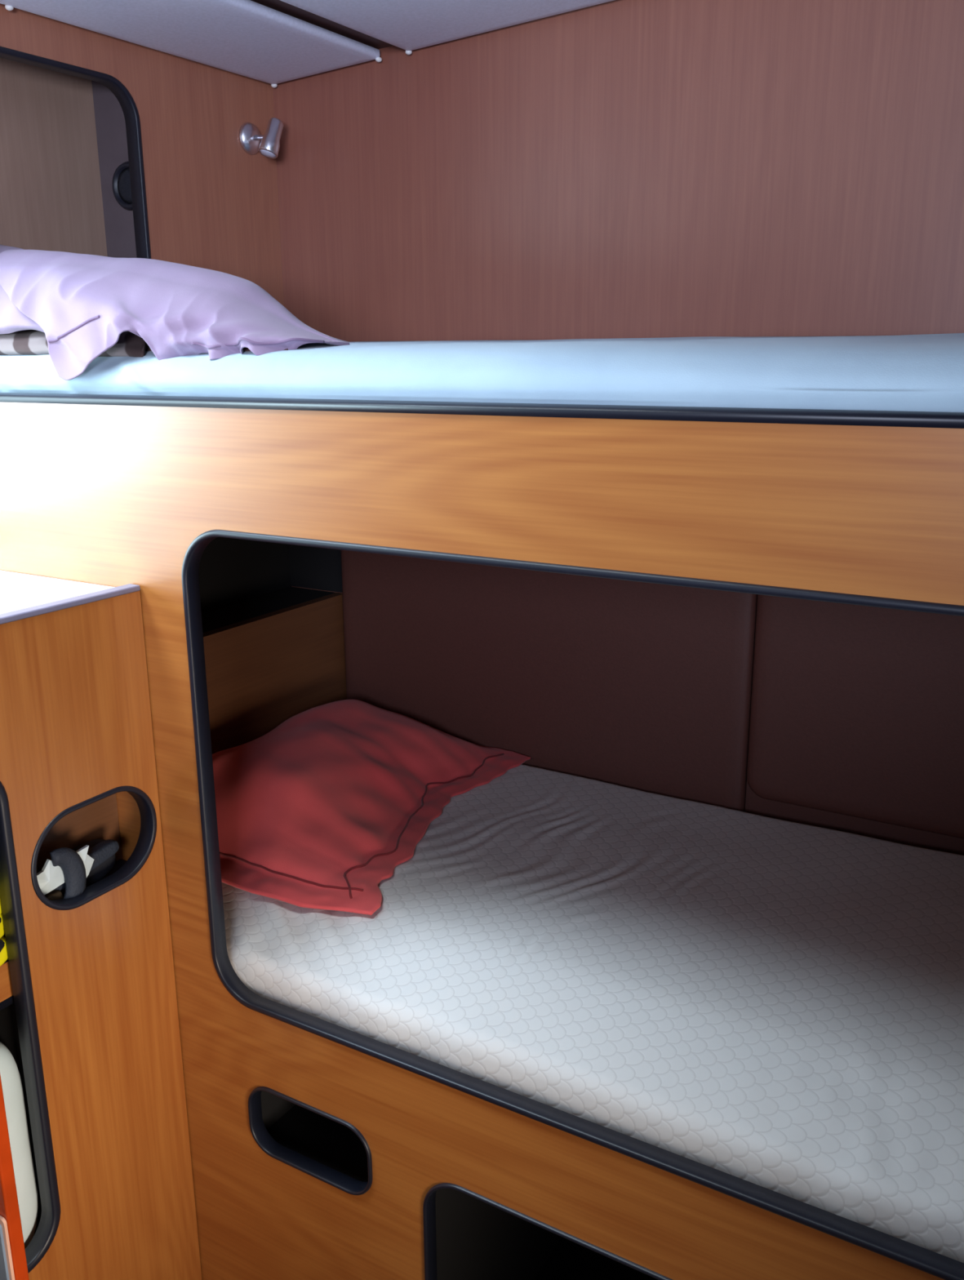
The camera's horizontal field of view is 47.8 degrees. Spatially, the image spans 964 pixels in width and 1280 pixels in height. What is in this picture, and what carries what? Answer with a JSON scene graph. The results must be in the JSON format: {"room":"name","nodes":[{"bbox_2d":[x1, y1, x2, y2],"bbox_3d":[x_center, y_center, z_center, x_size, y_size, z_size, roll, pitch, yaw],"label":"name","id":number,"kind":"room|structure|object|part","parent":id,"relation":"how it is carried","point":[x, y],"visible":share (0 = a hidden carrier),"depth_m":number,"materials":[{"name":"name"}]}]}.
{"room":"boat cabin","nodes":[
{"label":"boat cabin","id":0,"kind":"room"},
{"bbox_2d":[0,3,284,306],"bbox_3d":[-0.562,-0.701,1.632,0.018,0.720,0.750,8,17,30],"label":"wall","id":1,"kind":"structure","parent":0,"point":[212,204],"depth_m":1.76,"materials":[{"name":"brown wood"}]},
{"bbox_2d":[0,46,151,258],"bbox_3d":[-0.676,-0.608,1.560,0.126,0.500,0.468,8,17,30],"label":"window","id":2,"kind":"structure","parent":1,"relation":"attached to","point":[66,130],"depth_m":1.67,"materials":[{"name":"grey glass"}]},
{"bbox_3d":[-0.726,-0.615,1.588,0.012,0.500,0.468,8,17,30],"label":"panel","id":3,"kind":"part","parent":2,"relation":"part of","materials":[{"name":"brown wood"}]},
{"bbox_3d":[-0.570,-0.658,1.746,0.088,0.500,0.012,8,17,30],"label":"panel","id":4,"kind":"part","parent":2,"relation":"part of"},
{"bbox_2d":[111,161,133,210],"bbox_3d":[-0.555,-0.714,1.708,0.072,0.072,0.010,8,17,30],"label":"speaker","id":5,"kind":"object","parent":2,"relation":"attached to","point":[122,190],"visible":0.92,"depth_m":1.71},
{"bbox_2d":[117,168,132,204],"bbox_3d":[-0.556,-0.713,1.706,0.053,0.053,0.005,8,17,30],"label":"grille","id":6,"kind":"object","parent":5,"relation":"attached to","point":[124,191],"depth_m":1.71,"materials":[{"name":"black plastic"}]},
{"bbox_2d":[239,117,283,158],"bbox_3d":[-0.371,-0.846,1.839,0.078,0.063,0.050,12,19,38],"label":"reading lamp","id":7,"kind":"object","parent":1,"relation":"attached to","point":[251,141],"visible":1,"depth_m":1.82,"materials":[{"name":"silver metal"}]},
{"bbox_3d":[-0.372,-0.851,1.839,0.011,0.012,0.041,-15,20,-43],"label":"arm","id":8,"kind":"part","parent":7,"relation":"part of","materials":[{"name":"silver metal"}]},
{"bbox_3d":[-0.355,-0.842,1.823,0.034,0.063,0.046,8,17,30],"label":"lamp shade","id":9,"kind":"part","parent":7,"relation":"part of","materials":[{"name":"silver metal"}]},
{"bbox_2d":[250,0,393,48],"bbox_3d":[-0.290,-0.668,0.509,2.490,0.159,2.350,8,17,30],"label":"ceiling","id":10,"kind":"structure","parent":0,"point":[280,6],"depth_m":1.63,"materials":[{"name":"brown wood"}]},
{"bbox_2d":[0,0,382,88],"bbox_3d":[-0.443,-0.874,1.526,0.235,0.030,0.714,8,17,30],"label":"panel","id":11,"kind":"object","parent":10,"relation":"attached to","point":[249,38],"visible":1,"depth_m":1.59,"materials":[{"name":"white plastic"}]},
{"bbox_2d":[280,0,614,54],"bbox_3d":[0.113,-0.824,1.179,0.980,0.072,0.744,8,17,30],"label":"panel","id":12,"kind":"object","parent":10,"relation":"attached to","point":[409,25],"visible":1,"depth_m":1.57,"materials":[{"name":"white plastic"}]},
{"bbox_2d":[272,0,963,593],"bbox_3d":[0.333,-0.073,1.722,2.550,2.150,0.030,8,17,30],"label":"wall","id":13,"kind":"structure","parent":0,"point":[615,169],"depth_m":1.59,"materials":[{"name":"brown wood"}]},
{"bbox_2d":[340,550,757,812],"bbox_3d":[0.076,-0.012,1.861,0.786,0.663,0.018,8,17,30],"label":"panel","id":14,"kind":"object","parent":13,"relation":"attached to","point":[640,686],"visible":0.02,"depth_m":1.83,"materials":[{"name":"brown plastic"}]},
{"bbox_2d":[746,594,963,839],"bbox_3d":[0.872,0.049,1.388,1.062,0.547,0.018,8,17,30],"label":"panel","id":15,"kind":"object","parent":13,"relation":"attached to","point":[857,711],"visible":0.54,"depth_m":1.59,"materials":[{"name":"brown plastic"}]},
{"bbox_3d":[-0.280,1.263,0.997,2.750,0.050,2.600,8,17,30],"label":"floor","id":16,"kind":"structure","parent":0,"visible":0},
{"bbox_2d":[0,570,201,1279],"bbox_3d":[-0.726,0.553,1.259,0.436,1.192,0.600,8,17,30],"label":"locker","id":17,"kind":"object","parent":16,"relation":"on","point":[89,1020],"visible":0.98,"depth_m":1.26,"materials":[{"name":"brown wood"}]},
{"bbox_3d":[-0.617,0.410,1.043,0.014,0.050,0.386,8,17,30],"label":"fiddle rail","id":18,"kind":"part","parent":17,"relation":"part of","materials":[{"name":"brown wood"}]},
{"bbox_2d":[0,1074,29,1279],"bbox_3d":[-0.502,0.770,1.125,0.132,0.820,0.020,8,17,30],"label":"door","id":19,"kind":"structure","parent":17,"relation":"attached to","point":[13,1262],"depth_m":1.03,"materials":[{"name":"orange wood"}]},
{"bbox_3d":[-0.473,0.612,1.057,0.054,0.140,0.003,8,17,30],"label":"latch plate","id":20,"kind":"part","parent":19,"relation":"part of","materials":[{"name":"silver metal"}]},
{"bbox_2d":[0,1041,37,1248],"bbox_3d":[-0.619,0.599,1.184,0.117,0.303,0.240,8,17,30],"label":"rolled towel","id":21,"kind":"object","parent":17,"relation":"on","point":[12,1089],"visible":0.57,"depth_m":1.23,"materials":[{"name":"white fabric"}]},
{"bbox_2d":[44,889,63,900],"bbox_3d":[-0.496,0.301,1.230,0.025,0.030,0.045,8,17,30],"label":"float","id":22,"kind":"object","parent":17,"relation":"in","point":[54,895],"visible":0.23,"depth_m":1.23,"materials":[{"name":"brown"}]},
{"bbox_3d":[-0.738,-0.011,1.114,0.416,0.013,0.596,8,17,30],"label":"panel","id":23,"kind":"part","parent":17,"relation":"part of","materials":[{"name":"white laminate"}]},
{"bbox_2d":[36,844,93,898],"bbox_3d":[-0.475,0.275,1.232,0.016,0.088,0.096,8,17,30],"label":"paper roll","id":24,"kind":"object","parent":17,"relation":"in","point":[66,864],"visible":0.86,"depth_m":1.23,"materials":[{"name":"white paper"}]},
{"bbox_2d":[36,838,119,896],"bbox_3d":[-0.484,0.277,1.282,0.045,0.054,0.123,8,17,30],"label":"pouch","id":25,"kind":"object","parent":17,"relation":"on","point":[103,851],"visible":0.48,"depth_m":1.30,"materials":[{"name":"fabric"}]},
{"bbox_3d":[-0.589,0.377,1.151,0.041,0.029,0.159,8,17,30],"label":"cloth","id":26,"kind":"object","parent":17,"relation":"on","visible":0},
{"bbox_2d":[0,898,8,966],"bbox_3d":[-0.564,0.320,1.134,0.074,0.105,0.144,8,17,30],"label":"bag","id":27,"kind":"object","parent":26,"relation":"on","point":[3,949],"visible":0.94,"depth_m":1.17,"materials":[{"name":"fabric"}]},
{"bbox_2d":[0,392,963,1279],"bbox_3d":[0.294,0.398,1.401,2.020,1.404,0.754,8,17,30],"label":"bunk bed","id":28,"kind":"object","parent":16,"relation":"on","point":[321,1149],"visible":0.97,"depth_m":1.16,"materials":[{"name":"cherry wood"},{"name":"pale blue vinyl"},{"name":"black rubber"}]},
{"bbox_2d":[201,586,334,632],"bbox_3d":[-0.512,-0.008,1.793,0.112,0.014,0.729,8,17,30],"label":"shelf","id":29,"kind":"object","parent":28,"relation":"attached to","point":[231,611],"depth_m":1.97,"materials":[{"name":"brown wood"}]},
{"bbox_2d":[0,333,963,412],"bbox_3d":[0.307,-0.280,1.220,1.982,0.126,0.733,8,17,30],"label":"mattress","id":30,"kind":"object","parent":28,"relation":"on","point":[906,372],"visible":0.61,"depth_m":0.96,"materials":[{"name":"fabric"}]},
{"bbox_2d":[0,244,44,334],"bbox_3d":[-0.732,-0.533,1.714,0.312,0.178,1.176,-8,17,-26],"label":"pillow","id":31,"kind":"object","parent":30,"relation":"on","point":[12,320],"visible":0.19,"depth_m":1.33,"materials":[{"name":"fabric"}]},
{"bbox_2d":[0,329,146,357],"bbox_3d":[-0.672,-0.418,1.532,0.825,0.049,0.259,8,17,30],"label":"folded blanket","id":32,"kind":"object","parent":30,"relation":"on","point":[26,342],"visible":0.48,"depth_m":1.32,"materials":[{"name":"white fabric"}]},
{"bbox_2d":[0,249,355,380],"bbox_3d":[-0.401,-0.435,1.434,0.686,0.168,0.465,8,17,30],"label":"pillow","id":33,"kind":"object","parent":30,"relation":"on","point":[82,304],"visible":0.96,"depth_m":1.25,"materials":[{"name":"fabric"}]},
{"bbox_2d":[222,764,963,1262],"bbox_3d":[0.358,0.415,1.367,1.865,0.131,0.700,8,17,30],"label":"mattress","id":34,"kind":"object","parent":28,"relation":"on","point":[776,1005],"visible":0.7,"depth_m":1.26,"materials":[{"name":"white fabric"}]},
{"bbox_2d":[212,698,531,915],"bbox_3d":[-0.210,0.211,1.710,0.488,0.097,0.614,8,17,30],"label":"pillow","id":35,"kind":"object","parent":34,"relation":"on","point":[317,810],"visible":0.84,"depth_m":1.61,"materials":[{"name":"red fabric"}]}
]}

